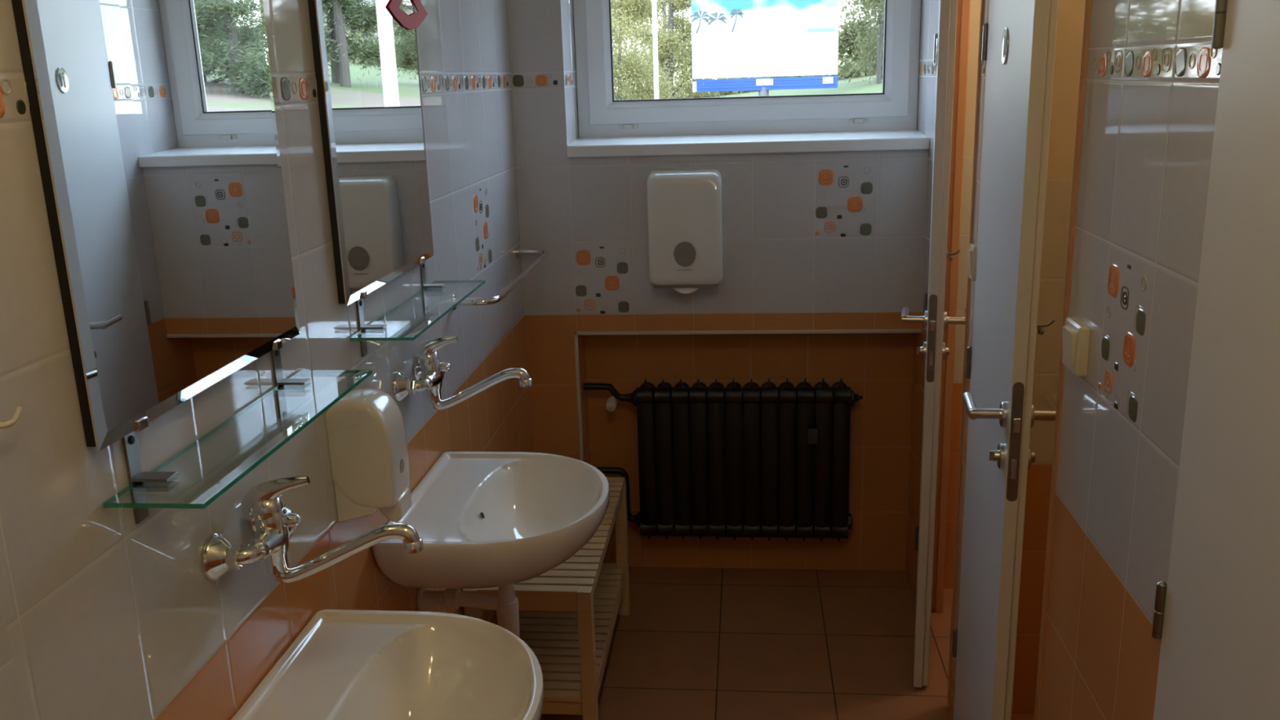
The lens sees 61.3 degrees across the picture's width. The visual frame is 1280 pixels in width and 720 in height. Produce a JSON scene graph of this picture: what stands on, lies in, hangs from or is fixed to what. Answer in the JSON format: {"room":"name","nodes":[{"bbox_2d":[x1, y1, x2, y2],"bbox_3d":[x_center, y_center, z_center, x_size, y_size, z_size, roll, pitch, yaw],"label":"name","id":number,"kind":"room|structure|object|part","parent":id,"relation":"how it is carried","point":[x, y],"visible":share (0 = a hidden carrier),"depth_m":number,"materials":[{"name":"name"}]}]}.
{"room":"public restroom","nodes":[
{"label":"public restroom","id":0,"kind":"room"},
{"bbox_2d":[0,0,532,719],"bbox_3d":[-0.607,0.063,1.510,0.008,2.720,4.350,0,15,6],"label":"wall","id":1,"kind":"structure","parent":0,"point":[104,615],"depth_m":1.63,"materials":[{"name":"tile"}]},
{"bbox_2d":[0,406,22,428],"bbox_3d":[-0.639,0.056,1.084,0.035,0.030,0.012,-8,16,-23],"label":"wall hook","id":2,"kind":"object","parent":1,"relation":"attached to","point":[15,419],"visible":1,"depth_m":1.08,"materials":[{"name":"white plastic"}]},
{"bbox_2d":[11,0,299,451],"bbox_3d":[-0.611,-0.355,1.417,0.021,0.803,0.580,0,15,6],"label":"wall mirror","id":3,"kind":"object","parent":1,"relation":"attached to","point":[154,125],"visible":1,"depth_m":1.36,"materials":[{"name":"silver metal"}]},
{"bbox_2d":[102,348,372,524],"bbox_3d":[-0.543,0.086,1.543,0.128,0.120,0.588,0,15,6],"label":"glass shelf","id":4,"kind":"object","parent":1,"relation":"attached to","point":[140,482],"visible":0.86,"depth_m":1.35,"materials":[{"name":"glass"}]},
{"bbox_3d":[-0.601,0.151,1.338,0.046,0.016,0.026,0,15,6],"label":"clamp arm","id":5,"kind":"part","parent":4,"relation":"part of","materials":[{"name":"metal"}]},
{"bbox_3d":[-0.560,0.041,1.750,0.046,0.016,0.026,0,15,6],"label":"clamp arm","id":6,"kind":"part","parent":4,"relation":"part of","materials":[{"name":"metal"}]},
{"bbox_2d":[201,475,422,582],"bbox_3d":[-0.460,0.251,1.593,0.282,0.170,0.217,0,15,6],"label":"tap","id":7,"kind":"object","parent":1,"relation":"attached to","point":[273,524],"visible":1,"depth_m":1.57,"materials":[{"name":"silver metal"}]},
{"bbox_3d":[-0.535,0.202,1.587,0.108,0.068,0.045,0,15,6],"label":"lever","id":8,"kind":"part","parent":7,"relation":"part of","materials":[{"name":"silver metal"}]},
{"bbox_3d":[-0.514,0.238,1.598,0.022,0.021,0.021,0,15,6],"label":"knob","id":9,"kind":"part","parent":7,"relation":"part of","materials":[{"name":"silver metal"}]},
{"bbox_3d":[-0.438,0.287,1.600,0.240,0.097,0.028,0,15,6],"label":"spout","id":10,"kind":"part","parent":7,"relation":"part of","materials":[{"name":"silver metal"}]},
{"bbox_2d":[325,387,411,522],"bbox_3d":[-0.501,0.178,2.015,0.117,0.241,0.105,0,15,6],"label":"soap dispenser","id":11,"kind":"object","parent":1,"relation":"attached to","point":[368,448],"visible":0.98,"depth_m":1.97,"materials":[{"name":"beige plastic"}]},
{"bbox_3d":[-0.517,0.194,2.021,0.084,0.196,0.100,0,15,6],"label":"plate","id":12,"kind":"part","parent":11,"relation":"part of","materials":[{"name":"beige plastic"}]},
{"bbox_3d":[-0.465,0.271,2.037,0.050,0.049,0.068,0,15,6],"label":"push lever","id":13,"kind":"part","parent":11,"relation":"part of","materials":[{"name":"beige plastic"}]},
{"bbox_2d":[307,0,433,306],"bbox_3d":[-0.535,-0.559,2.187,0.021,0.803,0.580,0,15,6],"label":"wall mirror","id":14,"kind":"object","parent":1,"relation":"attached to","point":[366,63],"visible":1,"depth_m":2.13,"materials":[{"name":"silver metal"}]},
{"bbox_2d":[386,0,427,30],"bbox_3d":[-0.508,-0.778,2.365,0.003,0.106,0.286,0,15,6],"label":"decoration","id":15,"kind":"object","parent":14,"relation":"attached to","point":[412,21],"visible":1,"depth_m":2.37,"materials":[{"name":"red plastic"}]},
{"bbox_2d":[231,609,544,719],"bbox_3d":[-0.366,0.689,1.668,0.449,0.372,0.553,0,15,6],"label":"washbasin","id":16,"kind":"object","parent":1,"relation":"attached to","point":[344,664],"visible":1,"depth_m":1.78,"materials":[{"name":"white ceramic"}]},
{"bbox_2d":[349,263,485,356],"bbox_3d":[-0.466,-0.123,2.332,0.128,0.120,0.588,0,15,6],"label":"glass shelf","id":17,"kind":"object","parent":1,"relation":"attached to","point":[362,332],"visible":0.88,"depth_m":2.15,"materials":[{"name":"glass"}]},
{"bbox_3d":[-0.523,-0.059,2.127,0.046,0.016,0.026,0,15,6],"label":"clamp arm","id":18,"kind":"part","parent":17,"relation":"part of","materials":[{"name":"metal"}]},
{"bbox_3d":[-0.464,-0.115,2.334,0.124,0.006,0.588,0,15,6],"label":"glass plate","id":19,"kind":"part","parent":17,"relation":"part of","materials":[{"name":"clear glass"}]},
{"bbox_3d":[-0.483,-0.169,2.539,0.046,0.016,0.026,0,15,6],"label":"clamp arm","id":20,"kind":"part","parent":17,"relation":"part of","materials":[{"name":"metal"}]},
{"bbox_2d":[392,336,532,409],"bbox_3d":[-0.380,0.029,2.404,0.282,0.170,0.217,0,15,6],"label":"tap","id":21,"kind":"object","parent":1,"relation":"attached to","point":[428,371],"visible":1,"depth_m":2.39,"materials":[{"name":"silver metal"}]},
{"bbox_3d":[-0.456,-0.020,2.398,0.108,0.068,0.045,0,15,6],"label":"lever","id":22,"kind":"part","parent":21,"relation":"part of","materials":[{"name":"silver metal"}]},
{"bbox_3d":[-0.434,0.016,2.410,0.022,0.021,0.021,0,15,6],"label":"knob","id":23,"kind":"part","parent":21,"relation":"part of","materials":[{"name":"silver metal"}]},
{"bbox_3d":[-0.358,0.065,2.411,0.240,0.097,0.028,0,15,6],"label":"spout","id":24,"kind":"part","parent":21,"relation":"part of","materials":[{"name":"silver metal"}]},
{"bbox_2d":[372,451,609,637],"bbox_3d":[-0.288,0.477,2.462,0.449,0.372,0.553,0,15,6],"label":"washbasin","id":25,"kind":"object","parent":1,"relation":"attached to","point":[502,520],"visible":0.95,"depth_m":2.46,"materials":[{"name":"white ceramic"}]},
{"bbox_2d":[451,245,549,310],"bbox_3d":[-0.387,-0.254,3.181,0.117,0.042,0.850,0,15,6],"label":"towel rail","id":26,"kind":"object","parent":1,"relation":"attached to","point":[544,254],"visible":0.98,"depth_m":2.99,"materials":[{"name":"silver metal"}]},
{"bbox_2d":[506,0,933,590],"bbox_3d":[1.065,-0.311,3.724,3.500,3.820,0.422,0,15,6],"label":"wall","id":27,"kind":"structure","parent":0,"point":[812,240],"depth_m":3.62,"materials":[{"name":"tile"}]},
{"bbox_2d":[647,168,723,293],"bbox_3d":[0.148,-0.417,3.506,0.243,0.394,0.121,0,15,6],"label":"paper towel dispenser","id":28,"kind":"object","parent":27,"relation":"attached to","point":[685,205],"visible":1,"depth_m":3.46,"materials":[{"name":"white plastic"}]},
{"bbox_2d":[672,288,698,293],"bbox_3d":[0.150,-0.230,3.518,0.096,0.026,0.030,0,15,6],"label":"paper towel","id":29,"kind":"object","parent":28,"relation":"in","point":[684,291],"depth_m":3.51,"materials":[{"name":"white paper"}]},
{"bbox_2d":[653,284,718,288],"bbox_3d":[0.153,-0.249,3.547,0.210,0.009,0.088,0,15,6],"label":"paper towel","id":30,"kind":"object","parent":28,"relation":"on","point":[655,286],"depth_m":3.50,"materials":[{"name":"white paper"}]},
{"bbox_2d":[582,377,862,542],"bbox_3d":[0.292,0.352,3.832,0.972,0.594,0.144,0,15,6],"label":"radiator","id":31,"kind":"object","parent":27,"relation":"attached to","point":[687,474],"visible":0.99,"depth_m":3.78,"materials":[{"name":"black metal"}]},
{"bbox_2d":[573,328,921,461],"bbox_3d":[0.367,0.359,3.753,1.164,0.949,0.007,0,15,6],"label":"trim","id":32,"kind":"structure","parent":27,"relation":"attached to","point":[576,334],"depth_m":3.65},
{"bbox_2d":[566,0,929,157],"bbox_3d":[0.339,-1.170,3.505,1.158,0.962,0.342,0,15,6],"label":"window","id":33,"kind":"structure","parent":27,"relation":"in","point":[886,120],"depth_m":3.65,"materials":[{"name":"white plastic"}]},
{"bbox_3d":[0.350,-0.722,3.593,1.158,0.050,0.284,0,15,6],"label":"sill","id":34,"kind":"part","parent":33,"relation":"part of","materials":[{"name":"white plastic"}]},
{"bbox_2d":[540,566,1034,719],"bbox_3d":[0.671,1.351,1.815,2.520,0.001,4.520,0,15,6],"label":"floor","id":35,"kind":"structure","parent":0,"point":[693,643],"depth_m":3.46,"materials":[{"name":"tile"}]},
{"bbox_2d":[462,476,630,719],"bbox_3d":[-0.249,0.735,3.283,0.340,0.498,0.845,0,15,6],"label":"slatted bench","id":36,"kind":"object","parent":35,"relation":"on","point":[568,612],"visible":0.62,"depth_m":3.03,"materials":[{"name":"brown wood"}]},
{"bbox_3d":[-0.438,0.839,2.910,0.038,0.498,0.038,0,15,6],"label":"leg","id":37,"kind":"part","parent":36,"relation":"part of","materials":[{"name":"brown wood"}]},
{"bbox_3d":[-0.293,0.635,2.841,0.264,0.048,0.018,0,15,6],"label":"rail","id":38,"kind":"part","parent":36,"relation":"part of","materials":[{"name":"brown wood"}]},
{"bbox_3d":[-0.284,0.933,2.920,0.264,0.042,0.018,0,15,6],"label":"rail","id":39,"kind":"part","parent":36,"relation":"part of","materials":[{"name":"brown wood"}]},
{"bbox_3d":[-0.137,0.838,2.880,0.038,0.498,0.038,0,15,6],"label":"leg","id":40,"kind":"part","parent":36,"relation":"part of","materials":[{"name":"brown wood"}]},
{"bbox_3d":[-0.105,0.531,3.215,0.018,0.048,0.769,0,15,6],"label":"rail","id":41,"kind":"part","parent":36,"relation":"part of","materials":[{"name":"brown wood"}]},
{"bbox_3d":[-0.096,0.829,3.293,0.018,0.042,0.769,0,15,6],"label":"rail","id":42,"kind":"part","parent":36,"relation":"part of","materials":[{"name":"brown wood"}]},
{"bbox_3d":[-0.061,0.639,3.658,0.038,0.482,0.038,0,15,6],"label":"leg","id":43,"kind":"part","parent":36,"relation":"part of","materials":[{"name":"brown wood"}]},
{"bbox_2d":[943,0,1085,716],"bbox_3d":[1.370,-0.107,1.931,1.040,2.720,3.120,0,15,6],"label":"wall","id":44,"kind":"structure","parent":0,"point":[1071,13],"depth_m":2.87,"materials":[{"name":"tile"}]},
{"bbox_2d":[911,0,1222,719],"bbox_3d":[0.714,0.058,1.379,0.002,2.720,4.350,0,15,6],"label":"wall","id":45,"kind":"structure","parent":0,"point":[1153,68],"depth_m":1.66,"materials":[{"name":"tile"}]},
{"bbox_2d":[900,0,965,687],"bbox_3d":[0.868,-0.093,3.185,0.187,2.060,0.555,2,15,15],"label":"door","id":46,"kind":"structure","parent":45,"relation":"in","point":[934,350],"depth_m":2.94,"materials":[{"name":"white paint"}]},
{"bbox_3d":[0.768,-0.123,3.023,0.072,0.052,0.141,2,15,15],"label":"handle","id":47,"kind":"part","parent":46,"relation":"part of","materials":[{"name":"metal"}]},
{"bbox_3d":[0.791,-0.058,2.928,0.021,0.245,0.003,2,15,14],"label":"lock plate","id":48,"kind":"part","parent":46,"relation":"part of","materials":[{"name":"silver metal"}]},
{"bbox_3d":[0.878,-0.119,2.994,0.072,0.052,0.141,2,15,15],"label":"handle","id":49,"kind":"part","parent":46,"relation":"part of","materials":[{"name":"metal"}]},
{"bbox_2d":[931,0,983,707],"bbox_3d":[0.928,-0.086,3.130,0.086,2.094,0.598,0,15,6],"label":"trim","id":50,"kind":"structure","parent":45,"relation":"attached to","point":[963,10],"depth_m":3.32,"materials":[{"name":"orange wood"}]},
{"bbox_2d":[967,243,977,280],"bbox_3d":[0.839,-0.247,2.728,0.018,0.088,0.048,0,15,6],"label":"light switch","id":51,"kind":"object","parent":45,"relation":"attached to","point":[971,251],"visible":0.94,"depth_m":2.71,"materials":[{"name":"beige plastic"}]},
{"bbox_2d":[951,0,1058,719],"bbox_3d":[0.805,0.104,2.440,0.187,2.060,0.712,1,15,11],"label":"door","id":52,"kind":"structure","parent":45,"relation":"in","point":[1019,39],"depth_m":2.22,"materials":[{"name":"white paint"}]},
{"bbox_3d":[0.700,0.096,2.198,0.072,0.052,0.141,1,15,11],"label":"handle","id":53,"kind":"part","parent":52,"relation":"part of","materials":[{"name":"metal"}]},
{"bbox_3d":[0.731,0.161,2.105,0.021,0.245,0.003,1,15,11],"label":"lock plate","id":54,"kind":"part","parent":52,"relation":"part of","materials":[{"name":"silver metal"}]},
{"bbox_3d":[0.813,0.098,2.176,0.072,0.052,0.141,1,15,11],"label":"handle","id":55,"kind":"part","parent":52,"relation":"part of","materials":[{"name":"metal"}]},
{"bbox_2d":[1033,0,1091,719],"bbox_3d":[0.854,0.113,2.382,0.086,2.094,0.766,0,15,6],"label":"trim","id":56,"kind":"structure","parent":45,"relation":"attached to","point":[1088,2],"depth_m":1.97,"materials":[{"name":"beige wood"}]},
{"bbox_2d":[1062,316,1089,377],"bbox_3d":[0.750,-0.023,1.870,0.025,0.088,0.088,0,15,6],"label":"light switch","id":57,"kind":"object","parent":45,"relation":"attached to","point":[1076,334],"visible":1,"depth_m":1.84,"materials":[{"name":"beige plastic"}]},
{"bbox_2d":[1151,0,1279,719],"bbox_3d":[0.701,0.456,1.118,0.187,2.060,0.800,0,15,7],"label":"door","id":58,"kind":"structure","parent":45,"relation":"in","point":[1216,615],"depth_m":1.27,"materials":[{"name":"white paint"}]},
{"label":"outside","id":59,"kind":"structure","parent":0,"visible":0},
{"bbox_2d":[622,63,882,99],"bbox_3d":[23.638,-16.000,49.015,99.000,9.750,99.000,0,15,6],"label":"lawn","id":60,"kind":"structure","parent":59,"point":[860,86],"depth_m":42.68,"materials":[{"name":"green plant"}]},
{"bbox_2d":[613,15,662,82],"bbox_3d":[-3.002,-11.911,38.837,6.833,7.994,8.338,-5,15,-12],"label":"broadleaf tree","id":61,"kind":"object","parent":60,"relation":"on","point":[642,59],"visible":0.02,"depth_m":37.54,"materials":[{"name":"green plant"}]},
{"bbox_2d":[652,0,658,98],"bbox_3d":[0.335,-9.112,26.184,0.124,7.500,0.124,0,15,6],"label":"flag pole","id":62,"kind":"object","parent":60,"relation":"on","point":[654,2],"visible":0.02,"depth_m":26.54,"materials":[{"name":"white metal"}]},
{"bbox_2d":[611,0,715,100],"bbox_3d":[-0.553,-9.103,29.410,3.898,7.115,6.268,11,19,40],"label":"broadleaf tree","id":63,"kind":"object","parent":60,"relation":"on","point":[621,65],"visible":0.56,"depth_m":29.82,"materials":[{"name":"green plant"}]},
{"bbox_2d":[611,0,723,98],"bbox_3d":[1.569,-13.727,44.199,7.862,7.896,7.042,-12,18,-33],"label":"broadleaf tree","id":64,"kind":"object","parent":60,"relation":"on","point":[664,3],"visible":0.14,"depth_m":43.52,"materials":[{"name":"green plant"}]},
{"bbox_2d":[625,0,739,98],"bbox_3d":[1.384,-11.758,38.118,4.343,7.182,4.290,-14,19,-38],"label":"broadleaf tree","id":65,"kind":"object","parent":60,"relation":"on","point":[670,42],"visible":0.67,"depth_m":38.15,"materials":[{"name":"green plant"}]},
{"bbox_2d":[615,40,876,100],"bbox_3d":[12.391,-15.758,52.274,44.325,7.238,8.281,0,15,6],"label":"hedge","id":66,"kind":"object","parent":60,"relation":"on","point":[843,68],"visible":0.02,"depth_m":52.45,"materials":[{"name":"green plant"}]},
{"bbox_2d":[689,0,839,96],"bbox_3d":[4.162,-10.334,36.381,4.949,3.593,0.370,0,15,6],"label":"billboard","id":67,"kind":"object","parent":60,"relation":"on","point":[748,38],"visible":0.88,"depth_m":36.26,"materials":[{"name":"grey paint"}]},
{"bbox_3d":[4.210,-8.960,36.758,0.340,0.743,0.340,0,15,6],"label":"post","id":68,"kind":"part","parent":67,"relation":"part of","materials":[{"name":"grey paint"}]},
{"bbox_3d":[4.208,-9.378,36.453,0.560,0.200,0.028,0,15,6],"label":"name plate","id":69,"kind":"part","parent":67,"relation":"part of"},
{"bbox_3d":[6.308,-9.387,36.245,0.340,0.200,0.028,0,15,6],"label":"name plate","id":70,"kind":"part","parent":67,"relation":"part of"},
{"bbox_2d":[837,0,884,82],"bbox_3d":[10.353,-15.602,43.532,8.011,9.154,7.259,7,17,31],"label":"broadleaf tree","id":71,"kind":"object","parent":60,"relation":"on","point":[843,35],"visible":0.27,"depth_m":43.66,"materials":[{"name":"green plant"}]},
{"bbox_2d":[838,0,884,85],"bbox_3d":[8.197,-13.612,38.841,5.369,7.891,7.214,9,18,35],"label":"broadleaf tree","id":72,"kind":"object","parent":60,"relation":"on","point":[877,55],"visible":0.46,"depth_m":39.50,"materials":[{"name":"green plant"}]}
]}

